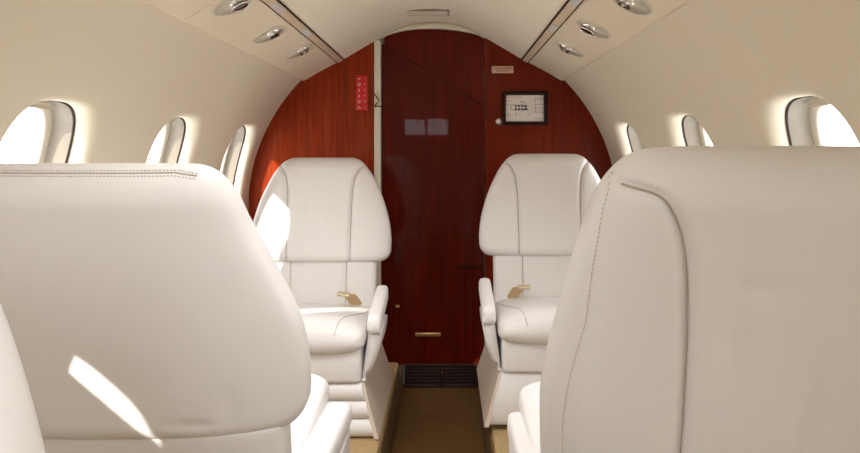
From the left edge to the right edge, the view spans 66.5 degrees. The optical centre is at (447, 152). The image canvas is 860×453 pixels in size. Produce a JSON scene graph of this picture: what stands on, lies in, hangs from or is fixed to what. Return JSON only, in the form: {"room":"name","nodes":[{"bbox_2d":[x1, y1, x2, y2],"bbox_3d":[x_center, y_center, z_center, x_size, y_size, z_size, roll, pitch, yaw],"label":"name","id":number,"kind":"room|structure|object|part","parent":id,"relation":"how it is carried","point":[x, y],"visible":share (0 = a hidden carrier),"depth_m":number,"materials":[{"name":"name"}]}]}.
{"room":"aircraft cabin","nodes":[
{"label":"aircraft cabin","id":0,"kind":"room"},
{"bbox_2d":[0,0,330,212],"bbox_3d":[-0.662,0.179,0.700,0.578,1.405,4.600,0,0,0],"label":"wall","id":1,"kind":"structure","parent":0,"point":[125,69],"depth_m":1.62,"materials":[{"name":"beige plastic"}]},
{"bbox_2d":[30,100,75,162],"bbox_3d":[-0.939,0.084,1.430,0.149,0.418,0.306,0,0,0],"label":"window","id":2,"kind":"structure","parent":1,"relation":"in","point":[56,128],"depth_m":1.55,"materials":[{"name":"beige plastic"}]},
{"bbox_3d":[-0.964,0.077,1.430,0.099,0.393,0.267,0,0,0],"label":"frame","id":3,"kind":"part","parent":2,"relation":"part of","materials":[{"name":"white plastic"}]},
{"bbox_2d":[30,101,53,109],"bbox_3d":[-0.905,-0.112,1.430,0.012,0.026,0.168,0,0,0],"label":"shade","id":4,"kind":"object","parent":2,"relation":"attached to","point":[44,105],"depth_m":1.48,"materials":[{"name":"beige plastic"}]},
{"bbox_2d":[154,117,185,162],"bbox_3d":[-0.939,0.084,2.080,0.149,0.418,0.306,0,0,0],"label":"window","id":5,"kind":"structure","parent":1,"relation":"in","point":[172,135],"depth_m":2.20,"materials":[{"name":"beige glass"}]},
{"bbox_3d":[-0.964,0.077,2.080,0.099,0.393,0.267,0,0,0],"label":"frame","id":6,"kind":"part","parent":5,"relation":"part of","materials":[{"name":"white plastic"}]},
{"bbox_2d":[140,0,216,19],"bbox_3d":[-0.589,-0.374,1.260,0.168,0.092,0.720,0,0,0],"label":"panel","id":7,"kind":"object","parent":1,"relation":"attached to","point":[179,9],"visible":1,"depth_m":1.54,"materials":[{"name":"beige plastic"}]},
{"bbox_2d":[220,126,245,185],"bbox_3d":[-0.939,0.084,2.730,0.149,0.418,0.306,0,0,0],"label":"window","id":8,"kind":"structure","parent":1,"relation":"in","point":[228,169],"depth_m":2.87,"materials":[{"name":"beige plastic"}]},
{"bbox_3d":[-0.964,0.077,2.730,0.099,0.393,0.267,0,0,0],"label":"frame","id":9,"kind":"part","parent":8,"relation":"part of","materials":[{"name":"beige plastic"}]},
{"bbox_2d":[181,0,294,53],"bbox_3d":[-0.589,-0.374,1.895,0.168,0.092,0.550,0,0,0],"label":"panel","id":10,"kind":"object","parent":1,"relation":"attached to","point":[238,30],"visible":0.72,"depth_m":1.86,"materials":[{"name":"beige plastic"}]},
{"bbox_2d":[211,0,251,16],"bbox_3d":[-0.558,-0.382,1.690,0.101,0.055,0.127,0,0,9],"label":"light","id":11,"kind":"object","parent":10,"relation":"attached to","point":[223,8],"visible":1,"depth_m":1.68,"materials":[{"name":"plastic"}]},
{"bbox_2d":[252,25,284,43],"bbox_3d":[-0.570,-0.376,2.080,0.103,0.055,0.126,0,0,-15],"label":"light","id":12,"kind":"object","parent":10,"relation":"attached to","point":[267,35],"visible":1,"depth_m":2.06,"materials":[{"name":"plastic"}]},
{"bbox_3d":[-0.569,-0.374,2.080,0.097,0.003,0.113,-27,0,0],"label":"dish","id":13,"kind":"part","parent":12,"relation":"part of","materials":[{"name":"plastic"}]},
{"bbox_2d":[247,29,317,68],"bbox_3d":[-0.589,-0.374,2.360,0.168,0.092,0.380,0,0,0],"label":"panel","id":14,"kind":"object","parent":1,"relation":"attached to","point":[273,53],"visible":0.7,"depth_m":2.30,"materials":[{"name":"beige plastic"}]},
{"bbox_2d":[285,44,312,58],"bbox_3d":[-0.561,-0.381,2.460,0.103,0.055,0.126,0,0,-15],"label":"light","id":15,"kind":"object","parent":14,"relation":"attached to","point":[297,52],"visible":1,"depth_m":2.44,"materials":[{"name":"plastic"}]},
{"bbox_2d":[277,48,336,80],"bbox_3d":[-0.589,-0.374,2.774,0.168,0.092,0.448,0,0,0],"label":"panel","id":16,"kind":"object","parent":1,"relation":"attached to","point":[316,60],"visible":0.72,"depth_m":2.73,"materials":[{"name":"beige plastic"}]},
{"bbox_2d":[349,362,397,452],"bbox_3d":[-0.467,0.975,0.550,0.525,0.230,4.300,0,0,0],"label":"floor","id":17,"kind":"structure","parent":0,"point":[357,444],"depth_m":1.95,"materials":[{"name":"beige carpet"}]},
{"bbox_2d":[0,303,45,452],"bbox_3d":[-0.503,0.437,0.145,0.572,0.838,0.690,0,0,0],"label":"seat","id":18,"kind":"object","parent":17,"relation":"on","point":[20,432],"visible":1,"depth_m":0.42,"materials":[{"name":"beige leather"}]},
{"bbox_2d":[0,163,351,452],"bbox_3d":[-0.518,0.436,1.244,0.610,0.841,0.682,0,0,0],"label":"seat","id":19,"kind":"object","parent":17,"relation":"on","point":[146,309],"visible":0.98,"depth_m":0.93,"materials":[{"name":"beige leather"}]},
{"bbox_3d":[-0.518,0.498,1.020,0.544,0.218,0.122,0,0,0],"label":"backrest","id":20,"kind":"part","parent":19,"relation":"part of","materials":[{"name":"beige leather"}]},
{"bbox_2d":[291,374,328,452],"bbox_3d":[-0.518,0.590,1.312,0.476,0.179,0.545,0,0,0],"label":"seat cushion","id":21,"kind":"object","parent":19,"relation":"on","point":[304,428],"depth_m":1.38,"materials":[{"name":"beige leather"}]},
{"bbox_3d":[-0.254,0.597,1.365,0.064,0.076,0.340,0,0,0],"label":"armrest","id":22,"kind":"part","parent":19,"relation":"part of","materials":[{"name":"beige leather"}]},
{"bbox_3d":[-0.259,0.664,1.368,0.067,0.061,0.306,0,0,0],"label":"armrest panel","id":23,"kind":"part","parent":19,"relation":"part of","materials":[{"name":"beige leather"}]},
{"bbox_2d":[253,158,393,438],"bbox_3d":[-0.489,0.437,2.295,0.572,0.838,0.690,0,0,0],"label":"seat","id":24,"kind":"object","parent":17,"relation":"on","point":[324,223],"visible":0.71,"depth_m":2.46,"materials":[{"name":"beige leather"}]},
{"bbox_3d":[-0.489,0.222,2.546,0.541,0.408,0.188,0,0,0],"label":"backrest","id":25,"kind":"part","parent":24,"relation":"part of","materials":[{"name":"beige leather"}]},
{"bbox_3d":[-0.489,0.498,2.508,0.432,0.219,0.125,0,0,0],"label":"backrest","id":26,"kind":"part","parent":24,"relation":"part of","materials":[{"name":"beige leather"}]},
{"bbox_2d":[297,303,369,354],"bbox_3d":[-0.489,0.590,2.223,0.476,0.179,0.545,0,0,0],"label":"seat cushion","id":27,"kind":"object","parent":24,"relation":"on","point":[331,328],"depth_m":1.98,"materials":[{"name":"beige leather"}]},
{"bbox_3d":[-0.235,0.622,2.104,0.059,0.146,0.251,0,0,0],"label":"armrest panel","id":28,"kind":"part","parent":24,"relation":"part of","materials":[{"name":"beige leather"}]},
{"bbox_3d":[-0.241,0.772,2.229,0.067,0.168,0.542,0,0,0],"label":"pedestal panel","id":29,"kind":"part","parent":24,"relation":"part of","materials":[{"name":"beige leather"}]},
{"bbox_3d":[-0.224,0.500,2.107,0.042,0.098,0.285,0,0,0],"label":"armrest","id":30,"kind":"part","parent":24,"relation":"part of","materials":[{"name":"beige leather"}]},
{"bbox_2d":[280,0,566,58],"bbox_3d":[-0.069,-0.511,0.700,0.820,0.168,4.600,0,0,0],"label":"ceiling","id":31,"kind":"structure","parent":0,"point":[347,26],"depth_m":2.51,"materials":[{"name":"beige plastic"}]},
{"bbox_2d":[261,0,342,62],"bbox_3d":[-0.492,-0.420,0.700,0.034,0.028,4.580,0,0,0],"label":"rail","id":32,"kind":"object","parent":31,"relation":"attached to","point":[277,6],"visible":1,"depth_m":2.17,"materials":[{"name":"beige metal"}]},
{"bbox_2d":[407,9,448,15],"bbox_3d":[-0.086,-0.589,2.745,0.178,0.010,0.094,0,0,0],"label":"ceiling panel","id":33,"kind":"object","parent":31,"relation":"attached to","point":[419,12],"visible":0.88,"depth_m":2.72,"materials":[{"name":"beige plastic"}]},
{"bbox_3d":[-0.086,-0.588,2.745,0.168,0.008,0.085,0,0,0],"label":"panel","id":34,"kind":"part","parent":33,"relation":"part of","materials":[{"name":"beige plastic"}]},
{"bbox_2d":[522,0,583,62],"bbox_3d":[0.354,-0.420,0.700,0.034,0.028,4.580,0,0,0],"label":"rail","id":35,"kind":"object","parent":31,"relation":"attached to","point":[570,6],"visible":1,"depth_m":2.15,"materials":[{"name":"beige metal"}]},
{"bbox_2d":[334,38,532,383],"bbox_3d":[-0.069,0.235,3.015,1.720,1.710,0.030,0,0,0],"label":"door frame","id":36,"kind":"structure","parent":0,"point":[381,40],"depth_m":3.00,"materials":[{"name":"brown wood"}]},
{"bbox_2d":[249,42,373,220],"bbox_3d":[-0.622,0.228,2.985,0.565,1.465,0.020,0,0,0],"label":"bulkhead wall","id":37,"kind":"structure","parent":36,"relation":"attached to","point":[319,118],"depth_m":2.98,"materials":[{"name":"brown wood"}]},
{"bbox_2d":[356,75,367,110],"bbox_3d":[-0.391,-0.273,2.971,0.055,0.160,0.008,0,0,0],"label":"warning sign","id":38,"kind":"object","parent":36,"relation":"attached to","point":[361,80],"visible":1,"depth_m":2.97,"materials":[{"name":"red plastic"}]},
{"bbox_2d":[374,40,380,286],"bbox_3d":[-0.319,0.180,2.974,0.030,1.380,0.020,0,0,0],"label":"trim","id":39,"kind":"structure","parent":36,"relation":"attached to","point":[377,44],"depth_m":2.96,"materials":[{"name":"beige plastic"}]},
{"bbox_2d":[373,92,382,107],"bbox_3d":[-0.316,-0.240,2.958,0.042,0.070,0.017,0,0,0],"label":"latch","id":40,"kind":"object","parent":36,"relation":"attached to","point":[376,105],"visible":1,"depth_m":2.96,"materials":[{"name":"metal"}]},
{"bbox_3d":[-0.319,-0.240,2.964,0.012,0.070,0.004,0,0,0],"label":"backing plate","id":41,"kind":"part","parent":40,"relation":"part of","materials":[{"name":"plastic"}]},
{"bbox_2d":[400,365,402,399],"bbox_3d":[-0.496,1.025,2.850,0.585,0.130,0.300,0,0,0],"label":"trim","id":42,"kind":"structure","parent":36,"relation":"attached to","point":[401,366],"depth_m":2.87,"materials":[{"name":"wood"}]},
{"bbox_2d":[376,22,484,40],"bbox_3d":[-0.079,-0.550,2.978,0.490,0.084,0.034,0,0,0],"label":"trim","id":43,"kind":"structure","parent":36,"relation":"attached to","point":[428,25],"depth_m":2.96,"materials":[{"name":"beige plastic"}]},
{"bbox_2d":[382,29,483,364],"bbox_3d":[-0.068,0.199,2.980,0.464,1.522,0.034,0,0,0],"label":"door","id":44,"kind":"structure","parent":36,"relation":"in","point":[433,132],"depth_m":2.97,"materials":[{"name":"brown wood"}]},
{"bbox_3d":[-0.091,0.823,2.968,0.115,0.018,0.006,0,0,0],"label":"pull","id":45,"kind":"part","parent":44,"relation":"part of","materials":[{"name":"gold metal"}]},
{"bbox_3d":[-0.063,-0.390,2.987,0.454,0.345,0.020,0,0,0],"label":"panel","id":46,"kind":"part","parent":44,"relation":"part of","materials":[{"name":"brown wood"}]},
{"bbox_2d":[496,118,501,124],"bbox_3d":[0.232,-0.143,2.969,0.030,0.030,0.012,0,0,0],"label":"button","id":47,"kind":"object","parent":36,"relation":"attached to","point":[498,121],"visible":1,"depth_m":2.97,"materials":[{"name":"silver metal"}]},
{"bbox_2d":[492,66,512,72],"bbox_3d":[0.247,-0.378,2.972,0.098,0.032,0.005,0,0,0],"label":"placard","id":48,"kind":"object","parent":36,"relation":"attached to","point":[495,69],"visible":1,"depth_m":2.97,"materials":[{"name":"brown"}]},
{"bbox_2d":[502,91,547,124],"bbox_3d":[0.347,-0.202,2.964,0.205,0.152,0.022,0,0,0],"label":"framed picture","id":49,"kind":"object","parent":36,"relation":"attached to","point":[518,107],"visible":1,"depth_m":2.97,"materials":[{"name":"paper"}]},
{"bbox_2d":[534,98,543,118],"bbox_3d":[0.416,-0.202,2.966,0.049,0.095,0.001,0,0,0],"label":"print","id":50,"kind":"object","parent":49,"relation":"attached to","point":[538,102],"depth_m":2.97},
{"bbox_2d":[485,38,611,342],"bbox_3d":[0.468,0.218,2.985,0.597,1.484,0.020,0,0,0],"label":"bulkhead wall","id":51,"kind":"structure","parent":36,"relation":"attached to","point":[571,128],"depth_m":2.98,"materials":[{"name":"brown wood"}]},
{"bbox_2d":[392,384,484,452],"bbox_3d":[-0.034,1.075,0.700,0.380,0.030,4.600,0,0,0],"label":"floor","id":52,"kind":"structure","parent":0,"point":[430,419],"depth_m":2.58,"materials":[{"name":"brown carpet"}]},
{"bbox_2d":[378,365,399,452],"bbox_3d":[-0.202,0.966,0.547,0.007,0.188,4.295,0,0,0],"label":"baseboard","id":53,"kind":"structure","parent":52,"relation":"on","point":[389,431],"depth_m":2.34,"materials":[{"name":"carpet"}]},
{"bbox_2d":[404,364,477,386],"bbox_3d":[-0.029,1.007,2.966,0.336,0.104,0.020,0,0,0],"label":"floor vent","id":54,"kind":"object","parent":52,"relation":"in","point":[415,375],"visible":0.9,"depth_m":2.96,"materials":[{"name":"black metal"}]},
{"bbox_2d":[490,425,508,452],"bbox_3d":[0.363,0.975,0.550,0.455,0.230,4.300,0,0,0],"label":"floor","id":55,"kind":"structure","parent":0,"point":[499,432],"depth_m":1.97,"materials":[{"name":"beige carpet"}]},
{"bbox_2d":[477,154,600,426],"bbox_3d":[0.393,0.422,2.345,0.572,0.838,0.690,0,0,0],"label":"seat","id":56,"kind":"object","parent":55,"relation":"on","point":[535,207],"visible":0.64,"depth_m":2.51,"materials":[{"name":"beige leather"}]},
{"bbox_3d":[0.128,0.485,2.158,0.042,0.098,0.285,0,0,0],"label":"armrest","id":57,"kind":"part","parent":56,"relation":"part of","materials":[{"name":"beige leather"}]},
{"bbox_3d":[0.145,0.757,2.279,0.067,0.168,0.542,0,0,0],"label":"pedestal panel","id":58,"kind":"part","parent":56,"relation":"part of","materials":[{"name":"beige leather"}]},
{"bbox_3d":[0.140,0.607,2.155,0.059,0.146,0.251,0,0,0],"label":"armrest panel","id":59,"kind":"part","parent":56,"relation":"part of","materials":[{"name":"beige leather"}]},
{"bbox_2d":[494,296,559,344],"bbox_3d":[0.393,0.575,2.272,0.476,0.179,0.545,0,0,0],"label":"seat cushion","id":60,"kind":"object","parent":56,"relation":"on","point":[518,320],"depth_m":2.03,"materials":[{"name":"beige leather"}]},
{"bbox_3d":[0.393,0.483,2.558,0.432,0.219,0.125,0,0,0],"label":"backrest","id":61,"kind":"part","parent":56,"relation":"part of","materials":[{"name":"beige leather"}]},
{"bbox_3d":[0.393,0.207,2.596,0.541,0.408,0.188,0,0,0],"label":"backrest","id":62,"kind":"part","parent":56,"relation":"part of","materials":[{"name":"beige leather"}]},
{"bbox_2d":[507,146,859,452],"bbox_3d":[0.386,0.403,1.049,0.564,0.823,0.732,0,0,0],"label":"seat","id":63,"kind":"object","parent":55,"relation":"on","point":[709,302],"visible":1,"depth_m":0.72,"materials":[{"name":"beige leather"}]},
{"bbox_3d":[0.150,0.556,1.200,0.056,0.076,0.350,0,0,0],"label":"armrest","id":64,"kind":"part","parent":63,"relation":"part of","materials":[{"name":"beige leather"}]},
{"bbox_2d":[519,381,540,452],"bbox_3d":[0.386,0.548,1.143,0.476,0.179,0.545,0,0,0],"label":"seat cushion","id":65,"kind":"object","parent":63,"relation":"on","point":[529,396],"depth_m":1.25,"materials":[{"name":"beige leather"}]},
{"bbox_2d":[529,0,859,165],"bbox_3d":[0.524,0.179,0.700,0.578,1.405,4.600,0,0,0],"label":"wall","id":66,"kind":"structure","parent":0,"point":[735,67],"depth_m":1.49,"materials":[{"name":"beige plastic"}]},
{"bbox_2d":[480,399,494,452],"bbox_3d":[0.134,0.966,0.547,0.007,0.188,4.295,0,0,0],"label":"baseboard","id":67,"kind":"structure","parent":66,"relation":"attached to","point":[486,431],"depth_m":2.21,"materials":[{"name":"carpet"}]},
{"bbox_2d":[529,22,614,80],"bbox_3d":[0.451,-0.374,2.524,0.168,0.092,0.948,0,0,0],"label":"panel","id":68,"kind":"object","parent":66,"relation":"attached to","point":[562,65],"visible":0.71,"depth_m":2.42,"materials":[{"name":"beige plastic"}]},
{"bbox_2d":[556,41,583,57],"bbox_3d":[0.440,-0.372,2.350,0.102,0.055,0.127,0,0,-12],"label":"light","id":69,"kind":"object","parent":68,"relation":"attached to","point":[567,48],"visible":1,"depth_m":2.33,"materials":[{"name":"plastic"}]},
{"bbox_3d":[0.438,-0.370,2.350,0.097,0.003,0.113,27,0,0],"label":"dish","id":70,"kind":"part","parent":69,"relation":"part of","materials":[{"name":"plastic"}]},
{"bbox_2d":[565,0,691,47],"bbox_3d":[0.451,-0.374,1.475,0.168,0.092,1.150,0,0,0],"label":"panel","id":71,"kind":"object","parent":66,"relation":"attached to","point":[622,25],"visible":0.81,"depth_m":1.76,"materials":[{"name":"beige plastic"}]},
{"bbox_2d":[577,20,610,38],"bbox_3d":[0.440,-0.372,1.970,0.102,0.055,0.127,0,0,-12],"label":"light","id":72,"kind":"object","parent":71,"relation":"attached to","point":[590,28],"visible":1,"depth_m":1.95,"materials":[{"name":"plastic"}]},
{"bbox_2d":[612,0,652,15],"bbox_3d":[0.451,-0.366,1.600,0.102,0.055,0.127,0,0,-12],"label":"light","id":73,"kind":"object","parent":71,"relation":"attached to","point":[638,7],"visible":1,"depth_m":1.59,"materials":[{"name":"plastic"}]},
{"bbox_2d":[627,124,643,151],"bbox_3d":[0.801,0.084,2.595,0.149,0.418,0.306,0,0,0],"label":"window","id":74,"kind":"structure","parent":66,"relation":"in","point":[635,143],"depth_m":2.72,"materials":[{"name":"beige plastic"}]},
{"bbox_2d":[682,115,710,145],"bbox_3d":[0.801,0.084,1.960,0.149,0.418,0.306,0,0,0],"label":"window","id":75,"kind":"structure","parent":66,"relation":"in","point":[694,134],"depth_m":2.08,"materials":[{"name":"beige plastic"}]},
{"bbox_3d":[0.826,0.077,1.960,0.099,0.393,0.267,0,0,0],"label":"frame","id":76,"kind":"part","parent":75,"relation":"part of","materials":[{"name":"beige plastic"}]},
{"bbox_2d":[785,96,830,145],"bbox_3d":[0.801,0.084,1.325,0.149,0.418,0.306,0,0,0],"label":"window","id":77,"kind":"structure","parent":66,"relation":"in","point":[804,116],"depth_m":1.44,"materials":[{"name":"beige plastic"}]},
{"bbox_2d":[807,97,830,107],"bbox_3d":[0.767,-0.111,1.325,0.013,0.028,0.174,0,0,0],"label":"shade","id":78,"kind":"object","parent":77,"relation":"attached to","point":[812,102],"depth_m":1.37,"materials":[{"name":"beige plastic"}]},
{"bbox_3d":[0.826,0.077,1.325,0.099,0.393,0.267,0,0,0],"label":"frame","id":79,"kind":"part","parent":77,"relation":"part of","materials":[{"name":"white plastic"}]}
]}

